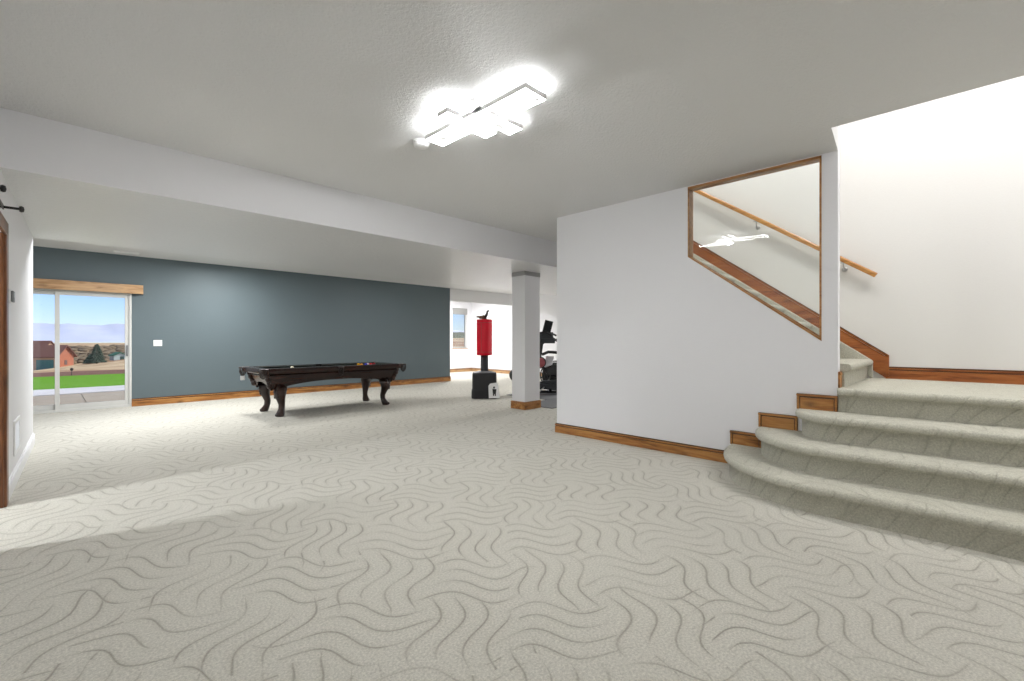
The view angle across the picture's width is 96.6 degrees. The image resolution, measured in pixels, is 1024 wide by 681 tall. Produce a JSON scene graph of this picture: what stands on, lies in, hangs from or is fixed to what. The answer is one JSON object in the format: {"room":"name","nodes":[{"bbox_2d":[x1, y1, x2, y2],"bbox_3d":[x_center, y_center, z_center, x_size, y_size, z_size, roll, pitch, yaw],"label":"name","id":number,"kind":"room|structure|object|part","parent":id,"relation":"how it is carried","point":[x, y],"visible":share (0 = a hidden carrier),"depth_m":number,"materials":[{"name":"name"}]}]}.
{"room":"basement recreation room","nodes":[
{"label":"basement recreation room","id":0,"kind":"room"},
{"bbox_2d":[0,169,32,476],"bbox_3d":[-1.981,-0.204,1.373,0.140,2.908,11.163,0,0,-43],"label":"wall","id":1,"kind":"structure","parent":0,"point":[20,236],"depth_m":4.37,"materials":[{"name":"grey paint"}]},
{"bbox_2d":[0,211,8,507],"bbox_3d":[-3.491,0.180,2.979,0.175,2.140,1.251,0,0,-43],"label":"door","id":2,"kind":"structure","parent":1,"relation":"in","point":[4,226],"depth_m":3.40,"materials":[{"name":"brown wood"}]},
{"bbox_3d":[-3.434,-0.839,3.031,0.020,0.102,1.028,0,0,-43],"label":"casing","id":3,"kind":"part","parent":2,"relation":"part of","materials":[{"name":"brown wood"}]},
{"bbox_3d":[-3.825,0.180,3.446,0.020,2.140,0.112,0,0,-43],"label":"casing","id":4,"kind":"part","parent":2,"relation":"part of","materials":[{"name":"brown wood"}]},
{"bbox_2d":[9,289,14,303],"bbox_3d":[-4.062,-0.352,3.704,0.030,0.110,0.130,0,0,-43],"label":"thermostat","id":5,"kind":"object","parent":1,"relation":"attached to","point":[11,293],"visible":0.91,"depth_m":3.67,"materials":[{"name":"white plastic"}]},
{"bbox_2d":[0,185,24,212],"bbox_3d":[-3.132,-0.938,2.790,0.128,0.046,1.283,0,0,-43],"label":"barn door track","id":6,"kind":"object","parent":1,"relation":"attached to","point":[3,188],"visible":1,"depth_m":3.21,"materials":[{"name":"black metal"}]},
{"bbox_3d":[-3.152,-0.938,2.825,0.046,0.046,0.028,0,0,45],"label":"knob","id":7,"kind":"part","parent":6,"relation":"part of","materials":[{"name":"black metal"}]},
{"bbox_3d":[-3.521,-0.938,3.274,0.046,0.046,0.028,0,0,45],"label":"knob","id":8,"kind":"part","parent":6,"relation":"part of","materials":[{"name":"black metal"}]},
{"bbox_2d":[13,415,20,455],"bbox_3d":[-4.427,0.847,4.075,0.016,0.298,0.465,0,0,-43],"label":"air vent","id":9,"kind":"object","parent":1,"relation":"in","point":[17,422],"visible":0.98,"depth_m":4.05,"materials":[{"name":"white plastic"}]},
{"bbox_2d":[9,433,34,499],"bbox_3d":[-4.943,1.183,4.364,2.768,0.135,0.483,0,0,45],"label":"baseboard","id":10,"kind":"structure","parent":1,"relation":"attached to","point":[14,477],"depth_m":4.22,"materials":[{"name":"white paint"}]},
{"bbox_2d":[33,246,511,409],"bbox_3d":[-4.738,-0.115,11.122,0.160,2.930,15.200,0,0,45],"label":"wall","id":11,"kind":"structure","parent":0,"point":[211,321],"depth_m":10.03,"materials":[{"name":"teal paint"}]},
{"bbox_2d":[33,288,131,413],"bbox_3d":[-7.850,0.185,7.934,0.140,2.130,1.890,0,0,45],"label":"door","id":12,"kind":"structure","parent":11,"relation":"in","point":[127,402],"depth_m":8.14,"materials":[{"name":"grey plastic"}]},
{"bbox_3d":[-8.196,0.182,7.632,0.040,2.045,0.885,0,0,45],"label":"sash","id":13,"kind":"part","parent":12,"relation":"part of","materials":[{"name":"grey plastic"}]},
{"bbox_2d":[33,278,142,294],"bbox_3d":[-7.744,-0.948,7.885,0.100,0.165,2.130,0,0,45],"label":"valance","id":14,"kind":"object","parent":11,"relation":"attached to","point":[37,283],"visible":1,"depth_m":8.05,"materials":[{"name":"brown wood"}]},
{"bbox_2d":[153,340,161,345],"bbox_3d":[-6.866,0.060,8.839,0.012,0.116,0.136,0,0,45],"label":"light switch","id":15,"kind":"object","parent":11,"relation":"attached to","point":[155,342],"visible":1,"depth_m":8.84,"materials":[{"name":"white plastic"}]},
{"bbox_2d":[132,376,450,406],"bbox_3d":[-4.559,1.177,11.287,0.185,0.145,7.506,0,0,45],"label":"baseboard","id":16,"kind":"structure","parent":11,"relation":"attached to","point":[251,393],"depth_m":10.01,"materials":[{"name":"brown wood"}]},
{"bbox_2d":[33,238,511,293],"bbox_3d":[-4.706,-1.730,11.091,6.330,0.300,15.200,0,0,45],"label":"ceiling","id":17,"kind":"structure","parent":0,"point":[39,242],"depth_m":9.42,"materials":[{"name":"paint"}]},
{"bbox_2d":[113,250,139,254],"bbox_3d":[-6.950,-1.575,8.220,0.170,0.010,0.360,0,0,45],"label":"ceiling vent","id":18,"kind":"object","parent":17,"relation":"in","point":[114,250],"visible":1,"depth_m":8.20,"materials":[{"name":"white plastic"}]},
{"bbox_2d":[0,107,556,294],"bbox_3d":[-1.350,-1.596,7.786,3.090,0.724,15.200,0,0,45],"label":"ceiling beam","id":19,"kind":"structure","parent":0,"point":[72,183],"depth_m":4.83,"materials":[{"name":"paint"}]},
{"bbox_2d":[450,301,471,368],"bbox_3d":[-2.890,-0.165,17.232,0.200,2.830,3.900,0,0,45],"label":"wall","id":20,"kind":"structure","parent":0,"point":[459,358],"depth_m":18.07,"materials":[{"name":"white paint"}]},
{"bbox_2d":[452,308,467,348],"bbox_3d":[-2.086,-0.455,17.998,0.170,1.590,0.800,0,0,45],"label":"window","id":21,"kind":"structure","parent":20,"relation":"in","point":[461,311],"depth_m":18.12,"materials":[{"name":"grey plastic"}]},
{"bbox_3d":[-2.126,-0.465,18.037,0.060,1.570,0.760,0,0,45],"label":"frame","id":22,"kind":"part","parent":21,"relation":"part of","materials":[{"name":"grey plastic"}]},
{"bbox_2d":[453,308,466,314],"bbox_3d":[-2.074,-1.127,17.986,0.071,0.235,0.750,0,0,45],"label":"shade","id":23,"kind":"object","parent":21,"relation":"attached to","point":[461,311],"depth_m":17.98,"materials":[{"name":"beige fabric"}]},
{"bbox_2d":[450,368,471,371],"bbox_3d":[-2.845,1.185,17.117,0.025,0.130,3.500,0,0,45],"label":"baseboard","id":24,"kind":"structure","parent":20,"relation":"attached to","point":[459,369],"depth_m":17.97,"materials":[{"name":"brown wood"}]},
{"bbox_2d":[0,371,1023,680],"bbox_3d":[-1.548,1.310,6.338,17.500,0.120,17.540,0,0,45],"label":"floor","id":25,"kind":"structure","parent":0,"point":[437,532],"depth_m":2.55,"materials":[{"name":"beige carpet"}]},
{"bbox_2d":[239,362,405,416],"bbox_3d":[-3.392,0.854,8.399,1.195,0.792,2.636,0,0,45],"label":"pool table","id":26,"kind":"object","parent":25,"relation":"on","point":[277,378],"visible":1,"depth_m":7.93,"materials":[{"name":"brown wood"}]},
{"bbox_3d":[-4.237,0.505,7.541,0.909,0.090,0.127,0,0,45],"label":"rail","id":27,"kind":"part","parent":26,"relation":"part of","materials":[{"name":"brown wood"}]},
{"bbox_3d":[-4.323,1.000,7.989,0.204,0.500,0.181,0,0,1],"label":"leg","id":28,"kind":"part","parent":26,"relation":"part of","materials":[{"name":"brown wood"}]},
{"bbox_3d":[-3.788,1.000,7.461,0.181,0.500,0.204,0,0,-2],"label":"leg","id":29,"kind":"part","parent":26,"relation":"part of","materials":[{"name":"brown wood"}]},
{"bbox_3d":[-3.736,0.505,8.739,0.127,0.090,2.350,0,0,45],"label":"rail","id":30,"kind":"part","parent":26,"relation":"part of","materials":[{"name":"brown wood"}]},
{"bbox_3d":[-3.054,0.575,8.067,0.023,0.020,2.388,0,0,45],"label":"moulding","id":31,"kind":"part","parent":26,"relation":"part of","materials":[{"name":"brown wood"}]},
{"bbox_3d":[-3.047,0.505,8.060,0.127,0.090,2.350,0,0,45],"label":"rail","id":32,"kind":"part","parent":26,"relation":"part of","materials":[{"name":"brown wood"}]},
{"bbox_3d":[-2.995,1.000,9.337,0.181,0.500,0.204,0,0,-2],"label":"leg","id":33,"kind":"part","parent":26,"relation":"part of","materials":[{"name":"brown wood"}]},
{"bbox_3d":[-2.460,1.000,8.810,0.204,0.500,0.181,0,0,1],"label":"leg","id":34,"kind":"part","parent":26,"relation":"part of","materials":[{"name":"brown wood"}]},
{"bbox_2d":[471,319,496,398],"bbox_3d":[-0.599,0.398,9.916,0.556,1.705,0.510,0,0,-3],"label":"bag","id":35,"kind":"object","parent":25,"relation":"on","point":[481,379],"visible":0.98,"depth_m":9.75,"materials":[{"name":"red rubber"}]},
{"bbox_3d":[-0.599,0.485,9.916,0.176,0.370,0.176,0,0,-3],"label":"post","id":36,"kind":"part","parent":35,"relation":"part of","materials":[{"name":"grey plastic"}]},
{"bbox_2d":[488,383,499,397],"bbox_3d":[-0.380,1.067,9.642,0.240,0.327,0.060,0,0,-1],"label":"card","id":37,"kind":"object","parent":35,"relation":"attached to","point":[493,388],"visible":1,"depth_m":9.64,"materials":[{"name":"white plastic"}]},
{"bbox_2d":[510,271,540,409],"bbox_3d":[0.257,0.003,8.403,0.365,2.494,0.445,0,0,45],"label":"pillar","id":38,"kind":"structure","parent":25,"relation":"on","point":[525,284],"depth_m":8.27,"materials":[{"name":"white paint"}]},
{"bbox_2d":[507,393,556,399],"bbox_3d":[1.120,1.244,10.743,1.220,0.012,2.320,0,0,45],"label":"floor mat","id":39,"kind":"object","parent":25,"relation":"on","point":[545,396],"visible":0.21,"depth_m":10.17,"materials":[{"name":"grey rubber"}]},
{"bbox_2d":[540,320,556,392],"bbox_3d":[1.093,0.383,10.555,1.152,1.703,0.440,0,0,0],"label":"exercise machine","id":40,"kind":"object","parent":39,"relation":"on","point":[548,383],"visible":0.62,"depth_m":10.51,"materials":[{"name":"black metal"}]},
{"bbox_3d":[1.126,1.202,10.555,1.086,0.065,0.440,0,0,0],"label":"frame","id":41,"kind":"part","parent":40,"relation":"part of","materials":[{"name":"black metal"}]},
{"bbox_3d":[0.948,0.307,10.555,0.539,0.124,0.070,0,0,0],"label":"seat rail","id":42,"kind":"part","parent":40,"relation":"part of","materials":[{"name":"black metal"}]},
{"bbox_2d":[541,398,556,408],"bbox_3d":[1.552,1.244,9.714,0.820,0.012,3.180,0,0,45],"label":"floor mat","id":43,"kind":"object","parent":25,"relation":"on","point":[550,403],"visible":0.14,"depth_m":8.89,"materials":[{"name":"grey rubber"}]},
{"bbox_2d":[723,377,1023,560],"bbox_3d":[4.058,0.834,3.167,4.661,0.832,2.591,0,0,45],"label":"carpeted steps","id":44,"kind":"structure","parent":25,"relation":"on","point":[938,461],"depth_m":3.29,"materials":[{"name":"carpet"}]},
{"bbox_2d":[693,253,872,386],"bbox_3d":[2.318,-0.724,5.653,3.261,2.323,1.435,0,0,45],"label":"carpeted stairs","id":45,"kind":"structure","parent":44,"relation":"on","point":[855,367],"depth_m":5.12,"materials":[{"name":"carpet"}]},
{"bbox_2d":[0,0,1023,241],"bbox_3d":[2.629,-1.808,3.867,8.080,0.300,15.200,0,0,45],"label":"ceiling","id":46,"kind":"structure","parent":0,"point":[644,98],"depth_m":2.88,"materials":[{"name":"paint"}]},
{"bbox_2d":[413,138,429,149],"bbox_3d":[-0.758,-1.633,3.813,0.144,0.050,0.144,0,0,45],"label":"smoke detector","id":47,"kind":"object","parent":46,"relation":"attached to","point":[419,143],"visible":0.98,"depth_m":3.77,"materials":[{"name":"white plastic"}]},
{"bbox_2d":[425,82,545,145],"bbox_3d":[-0.191,-1.603,3.283,1.020,0.111,0.590,0,0,45],"label":"ceiling light","id":48,"kind":"object","parent":46,"relation":"attached to","point":[475,116],"visible":1,"depth_m":3.23,"materials":[{"name":"white plastic"}]},
{"bbox_2d":[426,117,484,145],"bbox_3d":[-0.426,-1.564,3.402,0.514,0.032,0.164,0,0,45],"label":"diffuser","id":49,"kind":"object","parent":48,"relation":"attached to","point":[468,124],"depth_m":3.36,"materials":[{"name":"white plastic"}]},
{"bbox_3d":[-0.426,-1.564,3.402,0.520,0.034,0.170,0,0,45],"label":"light frame","id":50,"kind":"part","parent":48,"relation":"part of","materials":[{"name":"white plastic"}]},
{"bbox_3d":[-0.323,-1.577,3.321,0.120,0.034,0.460,0,0,45],"label":"light frame","id":51,"kind":"part","parent":48,"relation":"part of","materials":[{"name":"white plastic"}]},
{"bbox_2d":[438,112,494,137],"bbox_3d":[-0.323,-1.577,3.321,0.114,0.032,0.454,0,0,45],"label":"diffuser","id":52,"kind":"object","parent":48,"relation":"attached to","point":[469,126],"depth_m":3.30,"materials":[{"name":"white plastic"}]},
{"bbox_3d":[-0.117,-1.603,3.330,0.140,0.034,0.420,0,0,45],"label":"light frame","id":53,"kind":"part","parent":48,"relation":"part of","materials":[{"name":"white plastic"}]},
{"bbox_2d":[485,112,520,134],"bbox_3d":[-0.117,-1.603,3.330,0.134,0.032,0.414,0,0,45],"label":"diffuser","id":54,"kind":"object","parent":48,"relation":"attached to","point":[492,119],"depth_m":3.35,"materials":[{"name":"white plastic"}]},
{"bbox_2d":[462,88,544,131],"bbox_3d":[-0.084,-1.587,3.143,0.664,0.032,0.194,0,0,45],"label":"diffuser","id":55,"kind":"object","parent":48,"relation":"attached to","point":[484,113],"depth_m":3.16,"materials":[{"name":"white plastic"}]},
{"bbox_3d":[-0.084,-1.587,3.143,0.670,0.034,0.200,0,0,45],"label":"light frame","id":56,"kind":"part","parent":48,"relation":"part of","materials":[{"name":"white plastic"}]},
{"bbox_2d":[472,294,556,371],"bbox_3d":[2.074,-0.204,14.905,10.139,2.908,0.250,0,0,45],"label":"wall","id":57,"kind":"structure","parent":0,"point":[501,315],"depth_m":17.12,"materials":[{"name":"white paint"}]},
{"bbox_2d":[472,368,541,375],"bbox_3d":[1.977,1.185,14.807,10.139,0.130,0.025,0,0,45],"label":"baseboard","id":58,"kind":"structure","parent":57,"relation":"attached to","point":[473,369],"depth_m":17.31,"materials":[{"name":"brown wood"}]},
{"bbox_2d":[557,126,839,449],"bbox_3d":[4.312,-1.450,7.712,3.144,5.400,7.360,0,0,45],"label":"wall","id":59,"kind":"structure","parent":0,"point":[653,343],"depth_m":5.07,"materials":[{"name":"white paint"}]},
{"bbox_2d":[555,423,726,462],"bbox_3d":[1.417,1.188,5.379,2.329,0.125,0.025,0,0,45],"label":"baseboard","id":60,"kind":"structure","parent":59,"relation":"attached to","point":[695,451],"depth_m":5.25,"materials":[{"name":"brown wood"}]},
{"bbox_2d":[730,430,760,447],"bbox_3d":[2.307,0.979,4.504,0.292,0.135,0.024,0,0,45],"label":"baseboard","id":61,"kind":"structure","parent":59,"relation":"attached to","point":[736,437],"depth_m":4.50,"materials":[{"name":"brown wood"}]},
{"bbox_2d":[688,155,821,340],"bbox_3d":[2.365,-0.820,4.531,1.214,1.659,0.103,0,0,45],"label":"window","id":62,"kind":"structure","parent":59,"relation":"in","point":[816,159],"depth_m":4.38,"materials":[{"name":"brown wood"}]},
{"bbox_2d":[758,412,797,430],"bbox_3d":[2.508,0.769,4.307,0.330,0.138,0.024,0,0,45],"label":"baseboard","id":63,"kind":"structure","parent":59,"relation":"attached to","point":[780,421],"depth_m":4.29,"materials":[{"name":"brown wood"}]},
{"bbox_2d":[796,393,837,411],"bbox_3d":[2.730,0.559,4.087,0.311,0.141,0.024,0,0,45],"label":"baseboard","id":64,"kind":"structure","parent":59,"relation":"attached to","point":[804,401],"depth_m":4.08,"materials":[{"name":"brown wood"}]},
{"bbox_2d":[838,371,842,387],"bbox_3d":[2.890,0.348,4.013,0.021,0.140,0.095,0,0,45],"label":"baseboard","id":65,"kind":"structure","parent":59,"relation":"attached to","point":[840,373],"depth_m":3.99,"materials":[{"name":"brown wood"}]},
{"bbox_2d":[693,76,1023,377],"bbox_3d":[4.005,-1.450,5.144,7.511,5.400,0.150,0,0,45],"label":"wall","id":66,"kind":"structure","parent":0,"point":[932,192],"depth_m":4.79,"materials":[{"name":"white paint"}]},
{"bbox_2d":[693,190,877,276],"bbox_3d":[2.917,-1.755,6.041,3.027,2.140,0.097,0,0,45],"label":"handrail","id":67,"kind":"object","parent":66,"relation":"attached to","point":[756,219],"visible":0.63,"depth_m":5.59,"materials":[{"name":"brown wood"}]},
{"bbox_2d":[693,240,1023,384],"bbox_3d":[4.232,-0.864,4.796,6.700,2.565,0.026,0,0,45],"label":"baseboard","id":68,"kind":"structure","parent":66,"relation":"attached to","point":[880,362],"depth_m":5.03,"materials":[{"name":"brown wood"}]},
{"label":"outside","id":69,"kind":"structure","parent":0,"visible":0},
{"bbox_2d":[33,323,463,341],"bbox_3d":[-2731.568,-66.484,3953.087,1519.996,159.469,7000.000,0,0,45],"label":"hills","id":70,"kind":"structure","parent":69,"point":[69,332],"depth_m":3204.61,"materials":[{"name":"purple"}]},
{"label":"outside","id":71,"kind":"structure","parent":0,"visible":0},
{"bbox_2d":[33,374,124,389],"bbox_3d":[-14.179,1.445,13.963,6.000,0.310,120.000,0,0,45],"label":"lawn","id":72,"kind":"structure","parent":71,"point":[78,381],"depth_m":14.17,"materials":[{"name":"green plant"}]},
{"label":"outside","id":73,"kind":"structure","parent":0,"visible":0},
{"bbox_2d":[33,391,124,405],"bbox_3d":[-13.531,1.455,5.115,3.940,0.310,28.300,0,0,45],"label":"patio","id":74,"kind":"structure","parent":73,"point":[118,395],"depth_m":10.13,"materials":[{"name":"concrete"}]},
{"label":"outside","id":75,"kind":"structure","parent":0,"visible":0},
{"bbox_2d":[33,338,463,372],"bbox_3d":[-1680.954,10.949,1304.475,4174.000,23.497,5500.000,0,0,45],"label":"prairie","id":76,"kind":"structure","parent":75,"point":[457,342],"depth_m":82.54,"materials":[{"name":"brown plant"}]},
{"bbox_2d":[33,341,54,344],"bbox_3d":[-113.807,3.400,105.707,11.800,6.500,6.000,0,0,-12],"label":"house","id":77,"kind":"structure","parent":76,"relation":"on","point":[34,342],"depth_m":106.11,"materials":[{"name":"beige paint"}]},
{"bbox_2d":[33,345,77,369],"bbox_3d":[-97.073,4.110,91.973,12.600,6.180,5.600,0,0,-12],"label":"house","id":78,"kind":"structure","parent":76,"relation":"on","point":[43,355],"depth_m":91.36,"materials":[{"name":"orange brick"}]},
{"bbox_2d":[82,354,99,363],"bbox_3d":[-84.836,3.796,92.078,3.061,2.172,3.131,0,0,45],"label":"pine tree","id":79,"kind":"object","parent":76,"relation":"on","point":[87,358],"visible":0.31,"depth_m":91.15,"materials":[{"name":"green plant"}]},
{"bbox_2d":[85,344,106,363],"bbox_3d":[-80.148,2.696,87.957,3.167,3.873,3.146,0,0,45],"label":"pine tree","id":80,"kind":"object","parent":76,"relation":"on","point":[93,358],"visible":1,"depth_m":87.63,"materials":[{"name":"green plant"}]},
{"bbox_2d":[69,344,124,363],"bbox_3d":[-226.076,5.941,259.141,431.260,4.294,47.037,0,0,45],"label":"scrub","id":81,"kind":"object","parent":76,"relation":"on","point":[82,355],"visible":0.46,"depth_m":256.05,"materials":[{"name":"brown plant"}]},
{"bbox_2d":[108,352,124,359],"bbox_3d":[-82.962,3.382,95.999,2.000,1.750,2.600,0,0,25],"label":"shed","id":82,"kind":"object","parent":76,"relation":"on","point":[116,355],"visible":0.76,"depth_m":95.40,"materials":[{"name":"white"}]},
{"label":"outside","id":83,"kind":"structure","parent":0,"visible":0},
{"bbox_2d":[453,332,463,337],"bbox_3d":[-21.231,-0.177,186.519,47.600,6.141,68.000,0,0,45],"label":"hills","id":84,"kind":"structure","parent":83,"point":[455,334],"depth_m":179.01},
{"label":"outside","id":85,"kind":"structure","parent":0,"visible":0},
{"bbox_2d":[33,385,124,396],"bbox_3d":[-29.328,1.430,-6.907,1.700,0.300,69.000,0,0,45],"label":"kerb","id":86,"kind":"object","parent":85,"point":[46,392],"depth_m":11.55,"materials":[{"name":"concrete"}]},
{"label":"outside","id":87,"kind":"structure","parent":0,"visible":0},
{"bbox_2d":[33,370,124,376],"bbox_3d":[-17.421,1.440,17.155,3.100,0.300,120.000,0,0,45],"label":"planting bed","id":88,"kind":"object","parent":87,"point":[99,372],"visible":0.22,"depth_m":17.55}
]}

